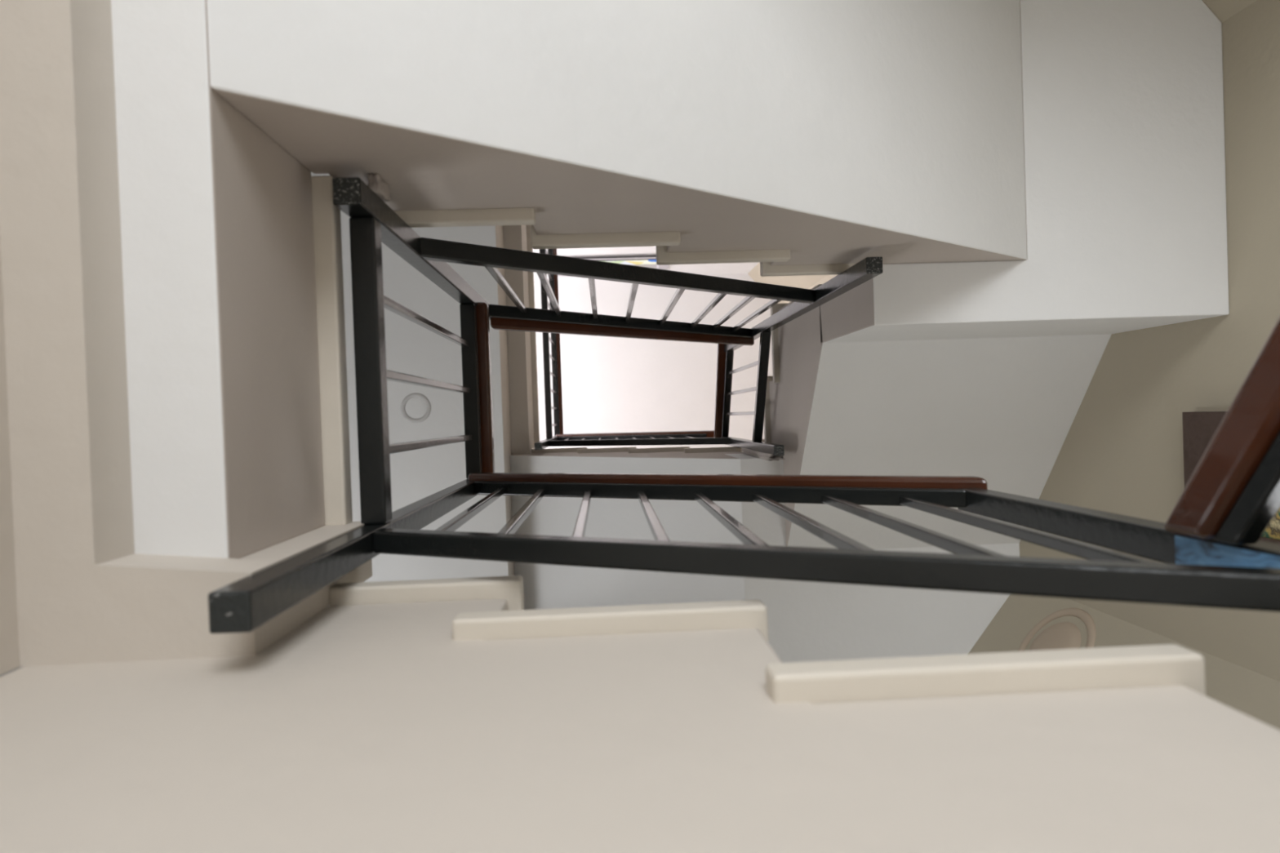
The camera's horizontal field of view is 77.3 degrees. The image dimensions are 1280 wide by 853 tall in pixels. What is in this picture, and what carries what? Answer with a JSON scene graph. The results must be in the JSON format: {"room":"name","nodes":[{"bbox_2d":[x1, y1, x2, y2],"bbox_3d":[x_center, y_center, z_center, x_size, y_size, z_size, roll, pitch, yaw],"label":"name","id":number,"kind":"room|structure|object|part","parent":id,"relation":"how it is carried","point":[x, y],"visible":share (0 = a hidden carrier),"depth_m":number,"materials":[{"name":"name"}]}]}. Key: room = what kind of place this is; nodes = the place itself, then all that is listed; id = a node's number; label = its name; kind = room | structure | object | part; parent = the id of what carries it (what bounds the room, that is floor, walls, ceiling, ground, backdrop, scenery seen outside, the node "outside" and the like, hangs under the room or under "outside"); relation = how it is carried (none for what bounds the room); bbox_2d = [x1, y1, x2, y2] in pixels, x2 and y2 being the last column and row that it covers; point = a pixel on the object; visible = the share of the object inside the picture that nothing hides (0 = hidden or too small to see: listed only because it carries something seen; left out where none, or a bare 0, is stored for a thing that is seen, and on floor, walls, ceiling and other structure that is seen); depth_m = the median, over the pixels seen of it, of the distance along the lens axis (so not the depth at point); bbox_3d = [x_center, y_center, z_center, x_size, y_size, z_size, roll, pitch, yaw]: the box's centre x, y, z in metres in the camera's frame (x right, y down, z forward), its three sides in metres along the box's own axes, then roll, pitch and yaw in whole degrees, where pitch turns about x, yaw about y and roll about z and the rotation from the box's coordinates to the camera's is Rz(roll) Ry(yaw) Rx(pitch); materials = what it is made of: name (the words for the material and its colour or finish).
{"room":"stairwell","nodes":[
{"label":"stairwell","id":0,"kind":"room"},
{"bbox_2d":[0,232,19,675],"bbox_3d":[-0.559,-0.422,-0.311,0.126,1.935,1.270,-2,-89,-2],"label":"wall","id":1,"kind":"structure","parent":0,"point":[9,635],"depth_m":0.66,"materials":[{"name":"beige paint"}]},
{"bbox_2d":[0,0,282,666],"bbox_3d":[-0.506,-0.436,0.688,0.318,0.057,1.270,-2,-89,-2],"label":"stair","id":2,"kind":"structure","parent":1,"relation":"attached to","point":[84,594],"depth_m":0.67,"materials":[{"name":"beige paint"}]},
{"bbox_2d":[0,0,372,676],"bbox_3d":[-1.121,0.489,0.842,1.598,0.283,3.080,-2,-89,-2],"label":"stair landing","id":3,"kind":"structure","parent":0,"point":[232,247],"depth_m":0.73,"materials":[{"name":"white paint"}]},
{"bbox_2d":[208,479,477,634],"bbox_3d":[-0.337,0.135,1.197,0.032,1.182,0.032,-2,-89,-2],"label":"newel post","id":4,"kind":"object","parent":3,"relation":"attached to","point":[243,605],"visible":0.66,"depth_m":0.73,"materials":[{"name":"black metal"}]},
{"bbox_2d":[349,217,494,524],"bbox_3d":[-0.343,-0.073,1.398,0.052,0.831,0.399,-2,-89,-2],"label":"stair railing","id":5,"kind":"object","parent":3,"relation":"on","point":[370,302],"visible":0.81,"depth_m":0.99,"materials":[{"name":"black metal"}]},
{"bbox_3d":[-0.336,-0.068,0.999,0.031,0.033,0.379,-2,-89,-2],"label":"rail","id":6,"kind":"part","parent":5,"relation":"part of","materials":[{"name":"black metal"}]},
{"bbox_3d":[-0.368,-0.076,1.745,0.031,0.034,0.379,-2,-89,-2],"label":"rail","id":7,"kind":"part","parent":5,"relation":"part of","materials":[{"name":"black metal"}]},
{"bbox_3d":[-0.360,-0.077,1.795,0.052,0.036,0.399,-2,-89,-2],"label":"handrail","id":8,"kind":"part","parent":5,"relation":"part of","materials":[{"name":"red wood"}]},
{"bbox_2d":[206,0,1026,276],"bbox_3d":[0.208,-0.710,1.314,1.272,1.137,0.788,-2,-89,-2],"label":"flight","id":9,"kind":"object","parent":3,"relation":"on","point":[789,137],"visible":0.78,"depth_m":1.14,"materials":[{"name":"beige paint"}]},
{"bbox_2d":[332,173,492,319],"bbox_3d":[-0.360,-0.290,1.474,0.039,1.098,0.053,-2,-89,-2],"label":"newel post","id":10,"kind":"object","parent":9,"relation":"attached to","point":[352,196],"visible":0.92,"depth_m":1.09,"materials":[{"name":"black metal"}]},
{"bbox_2d":[419,237,814,346],"bbox_3d":[0.027,-0.287,2.023,0.808,1.564,0.053,-2,-89,-2],"label":"stair railing","id":11,"kind":"object","parent":10,"relation":"attached to","point":[520,317],"visible":0.95,"depth_m":1.81,"materials":[{"name":"black metal"}]},
{"bbox_3d":[0.039,-0.293,1.579,0.782,0.675,0.030,-2,-89,-2],"label":"rail","id":12,"kind":"part","parent":11,"relation":"part of","materials":[{"name":"black metal"}]},
{"bbox_3d":[0.005,-0.302,2.355,0.782,0.780,0.030,-2,-89,-2],"label":"rail","id":13,"kind":"part","parent":11,"relation":"part of","materials":[{"name":"black metal"}]},
{"bbox_3d":[0.010,-0.291,2.414,0.808,0.782,0.052,-2,-89,-2],"label":"handrail","id":14,"kind":"part","parent":11,"relation":"part of","materials":[{"name":"red wood"}]},
{"bbox_2d":[724,257,883,352],"bbox_3d":[0.408,-0.318,2.450,0.032,1.852,0.032,-2,-89,-2],"label":"newel post","id":15,"kind":"object","parent":9,"relation":"attached to","point":[868,268],"visible":0.89,"depth_m":1.81,"materials":[{"name":"black metal"}]},
{"bbox_2d":[713,331,771,441],"bbox_3d":[0.374,-0.154,3.077,0.056,1.047,0.429,-2,-89,-2],"label":"stair railing","id":16,"kind":"object","parent":15,"relation":"attached to","point":[725,371],"visible":0.8,"depth_m":3.26,"materials":[{"name":"black metal"}]},
{"bbox_3d":[0.354,-0.158,3.470,0.050,0.261,0.429,-2,-89,-2],"label":"handrail","id":17,"kind":"part","parent":16,"relation":"part of","materials":[{"name":"red wood"}]},
{"bbox_3d":[0.373,-0.133,3.424,0.030,0.250,0.359,-2,-89,-2],"label":"rail","id":18,"kind":"part","parent":16,"relation":"part of","materials":[{"name":"black metal"}]},
{"bbox_3d":[0.405,-0.125,2.675,0.030,0.240,0.359,-2,-89,-2],"label":"rail","id":19,"kind":"part","parent":16,"relation":"part of","materials":[{"name":"black metal"}]},
{"bbox_2d":[311,171,514,606],"bbox_3d":[-1.943,0.486,3.394,2.774,0.278,3.080,-2,-89,-2],"label":"ceiling","id":20,"kind":"structure","parent":0,"point":[412,348],"depth_m":3.30,"materials":[{"name":"white paint"}]},
{"bbox_2d":[400,392,431,422],"bbox_3d":[-0.922,-0.076,3.293,0.124,0.009,0.124,-2,-89,-2],"label":"recessed light","id":21,"kind":"object","parent":20,"relation":"in","point":[415,407],"visible":1,"depth_m":3.29,"materials":[{"name":"white paint"}]},
{"bbox_2d":[405,397,426,417],"bbox_3d":[-0.922,-0.076,3.292,0.084,0.002,0.084,-2,-89,-2],"label":"diffuser","id":22,"kind":"object","parent":21,"relation":"attached to","point":[415,407],"depth_m":3.29,"materials":[{"name":"white paint"}]},
{"bbox_2d":[503,224,539,454],"bbox_3d":[-1.904,0.481,3.682,2.877,0.290,3.080,-2,-89,-2],"label":"stair landing","id":23,"kind":"structure","parent":0,"point":[522,345],"depth_m":3.59,"materials":[{"name":"beige paint"}]},
{"bbox_2d":[534,435,558,450],"bbox_3d":[-0.463,0.077,4.095,0.032,1.380,0.032,-2,-89,-2],"label":"newel post","id":24,"kind":"object","parent":23,"relation":"attached to","point":[542,444],"visible":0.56,"depth_m":3.52,"materials":[{"name":"grey metal"}]},
{"bbox_2d":[539,248,563,438],"bbox_3d":[-0.489,-0.521,4.436,0.050,0.736,1.196,-2,-89,-2],"label":"stair railing","id":25,"kind":"object","parent":24,"relation":"attached to","point":[556,373],"visible":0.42,"depth_m":4.72,"materials":[{"name":"black metal"}]},
{"bbox_3d":[-0.484,-0.526,4.083,0.031,0.032,1.176,-2,-89,-2],"label":"rail","id":26,"kind":"part","parent":25,"relation":"part of","materials":[{"name":"black metal"}]},
{"bbox_3d":[-0.512,-0.534,4.739,0.031,0.034,1.176,-2,-89,-2],"label":"rail","id":27,"kind":"part","parent":25,"relation":"part of","materials":[{"name":"black metal"}]},
{"bbox_3d":[-0.503,-0.525,4.785,0.050,0.036,1.196,-2,-89,-2],"label":"handrail","id":28,"kind":"part","parent":25,"relation":"part of","materials":[{"name":"red wood"}]},
{"bbox_2d":[533,246,759,279],"bbox_3d":[-0.997,-1.136,2.422,4.695,7.450,0.120,-2,-89,-2],"label":"wall","id":29,"kind":"structure","parent":0,"point":[726,268],"depth_m":5.77,"materials":[{"name":"white paint"}]},
{"bbox_2d":[557,254,669,276],"bbox_3d":[-0.203,-1.184,5.659,0.880,0.690,0.120,-2,-89,-2],"label":"window","id":30,"kind":"structure","parent":29,"relation":"in","point":[642,260],"depth_m":5.43,"materials":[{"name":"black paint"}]},
{"bbox_3d":[-0.221,-1.188,5.713,0.850,0.580,0.112,-2,-89,-2],"label":"frame","id":31,"kind":"part","parent":30,"relation":"part of","materials":[{"name":"white"}]},
{"bbox_3d":[-0.225,-1.199,5.683,0.720,0.520,0.010,-2,-89,-2],"label":"stained glass","id":32,"kind":"part","parent":30,"relation":"part of","materials":[{"name":"multicoloured glass"}]},
{"bbox_2d":[533,274,772,452],"bbox_3d":[-1.154,0.423,6.221,4.795,0.120,3.320,-2,-89,-2],"label":"ceiling","id":33,"kind":"structure","parent":0,"point":[610,384],"depth_m":6.20,"materials":[{"name":"white paint"}]},
{"bbox_2d":[747,0,1257,303],"bbox_3d":[1.119,-1.019,2.514,0.230,7.450,0.265,-2,-89,-2],"label":"wall","id":34,"kind":"structure","parent":0,"point":[1223,10],"depth_m":5.08,"materials":[{"name":"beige paint"}]},
{"bbox_2d":[784,0,1279,681],"bbox_3d":[1.325,-0.118,2.533,0.120,7.450,2.080,-2,-89,-2],"label":"wall","id":35,"kind":"structure","parent":0,"point":[1122,451],"depth_m":1.84,"materials":[{"name":"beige paint"}]},
{"bbox_2d":[724,453,1019,662],"bbox_3d":[0.805,0.512,2.870,0.935,0.395,0.848,-2,-89,-2],"label":"stair landing","id":36,"kind":"structure","parent":35,"relation":"attached to","point":[807,621],"depth_m":2.67,"materials":[{"name":"white paint"}]},
{"bbox_2d":[510,446,744,609],"bbox_3d":[-0.060,0.530,3.183,0.966,1.093,0.866,-2,-89,-2],"label":"flight","id":37,"kind":"object","parent":36,"relation":"on","point":[545,586],"visible":0.4,"depth_m":3.08,"materials":[{"name":"beige paint"}]},
{"bbox_2d":[720,436,785,461],"bbox_3d":[0.394,0.074,3.096,0.048,1.330,0.049,-2,-89,-2],"label":"newel post","id":38,"kind":"object","parent":36,"relation":"attached to","point":[765,451],"visible":0.93,"depth_m":2.65,"materials":[{"name":"grey metal"}]},
{"bbox_2d":[548,430,730,446],"bbox_3d":[-0.032,0.060,3.943,0.848,1.377,0.046,-2,-89,-2],"label":"stair railing","id":39,"kind":"object","parent":38,"relation":"attached to","point":[677,437],"visible":0.99,"depth_m":3.74,"materials":[{"name":"black metal"}]},
{"bbox_3d":[-0.065,0.061,4.303,0.782,0.560,0.028,-2,-89,-2],"label":"rail","id":40,"kind":"part","parent":39,"relation":"part of","materials":[{"name":"black metal"}]},
{"bbox_3d":[-0.050,0.056,4.346,0.848,0.570,0.046,-2,-89,-2],"label":"handrail","id":41,"kind":"part","parent":39,"relation":"part of","materials":[{"name":"red wood"}]},
{"bbox_3d":[-0.032,0.070,3.544,0.782,0.580,0.028,-2,-89,-2],"label":"rail","id":42,"kind":"part","parent":39,"relation":"part of","materials":[{"name":"black metal"}]},
{"bbox_2d":[819,0,1229,342],"bbox_3d":[0.874,-0.684,1.947,0.791,0.430,0.902,-2,-89,-2],"label":"stair landing","id":43,"kind":"structure","parent":35,"relation":"attached to","point":[1123,120],"depth_m":1.74,"materials":[{"name":"white paint"}]},
{"bbox_2d":[761,284,1111,549],"bbox_3d":[0.861,-0.008,2.606,0.809,0.913,0.830,-2,-89,-2],"label":"flight","id":44,"kind":"object","parent":43,"relation":"on","point":[1001,411],"visible":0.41,"depth_m":2.33,"materials":[{"name":"beige paint"}]},
{"bbox_2d":[1182,411,1279,544],"bbox_3d":[1.302,0.115,1.515,0.030,0.712,0.291,-2,-89,-2],"label":"wall picture","id":45,"kind":"object","parent":35,"relation":"attached to","point":[1199,428],"visible":0.21,"depth_m":1.81,"materials":[{"name":"fabric"}]},
{"bbox_3d":[0.942,0.516,0.114,0.895,0.215,0.900,-2,-89,-2],"label":"stair landing","id":46,"kind":"structure","parent":35,"relation":"attached to","visible":0},
{"bbox_2d":[957,487,1279,568],"bbox_3d":[0.505,0.112,0.691,0.033,0.985,0.032,-2,-89,-2],"label":"newel post","id":47,"kind":"object","parent":46,"relation":"on","point":[1136,536],"visible":0.79,"depth_m":0.81,"materials":[{"name":"black metal"}]},
{"bbox_2d":[373,472,1279,612],"bbox_3d":[0.087,0.113,1.116,0.852,1.250,0.046,-2,-89,-2],"label":"stair railing","id":48,"kind":"object","parent":47,"relation":"attached to","point":[1106,575],"visible":0.9,"depth_m":0.79,"materials":[{"name":"black metal"}]},
{"bbox_3d":[0.064,0.115,1.413,0.788,0.557,0.026,-2,-89,-2],"label":"rail","id":49,"kind":"part","parent":48,"relation":"part of","materials":[{"name":"black paint"}]},
{"bbox_3d":[0.073,0.110,1.447,0.852,0.587,0.046,-2,-89,-2],"label":"handrail","id":50,"kind":"part","parent":48,"relation":"part of","materials":[{"name":"red wood"}]},
{"bbox_3d":[0.093,0.123,0.733,0.788,0.484,0.026,-2,-89,-2],"label":"rail","id":51,"kind":"part","parent":48,"relation":"part of","materials":[{"name":"black metal"}]},
{"bbox_2d":[1164,316,1279,544],"bbox_3d":[0.500,-0.359,0.126,0.045,1.188,0.921,-2,-89,-2],"label":"stair railing","id":52,"kind":"object","parent":47,"relation":"attached to","point":[1232,495],"visible":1,"depth_m":0.63,"materials":[{"name":"red wood"}]},
{"bbox_3d":[0.489,-0.361,0.309,0.020,0.714,0.921,-2,-89,-2],"label":"rail","id":53,"kind":"part","parent":52,"relation":"part of","materials":[{"name":"black metal"}]},
{"bbox_2d":[968,594,1279,730],"bbox_3d":[1.137,0.727,2.534,0.315,7.450,0.405,-2,-89,-2],"label":"ceiling","id":54,"kind":"structure","parent":0,"point":[1256,695],"depth_m":2.14,"materials":[{"name":"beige paint"}]},
{"bbox_2d":[1017,608,1096,651],"bbox_3d":[1.196,0.650,2.326,0.027,0.298,0.298,36,-91,-2],"label":"wall lamp","id":55,"kind":"object","parent":54,"relation":"attached to","point":[1063,635],"visible":0.48,"depth_m":2.33,"materials":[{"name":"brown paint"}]},
{"bbox_2d":[1028,622,1081,650],"bbox_3d":[1.193,0.648,2.326,0.020,0.200,0.200,36,-91,-2],"label":"diffuser","id":56,"kind":"object","parent":55,"relation":"attached to","point":[1063,635],"depth_m":2.32,"materials":[{"name":"brown paint"}]},
{"bbox_3d":[0.460,-0.940,-1.302,2.115,0.120,4.080,-2,-89,-2],"label":"floor","id":57,"kind":"structure","parent":0,"visible":0},
{"bbox_2d":[0,575,1279,852],"bbox_3d":[0.101,0.585,-0.166,1.134,2.147,0.828,-2,-89,-2],"label":"flight","id":58,"kind":"object","parent":57,"relation":"on","point":[452,715],"visible":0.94,"depth_m":0.47,"materials":[{"name":"beige paint"}]}
]}

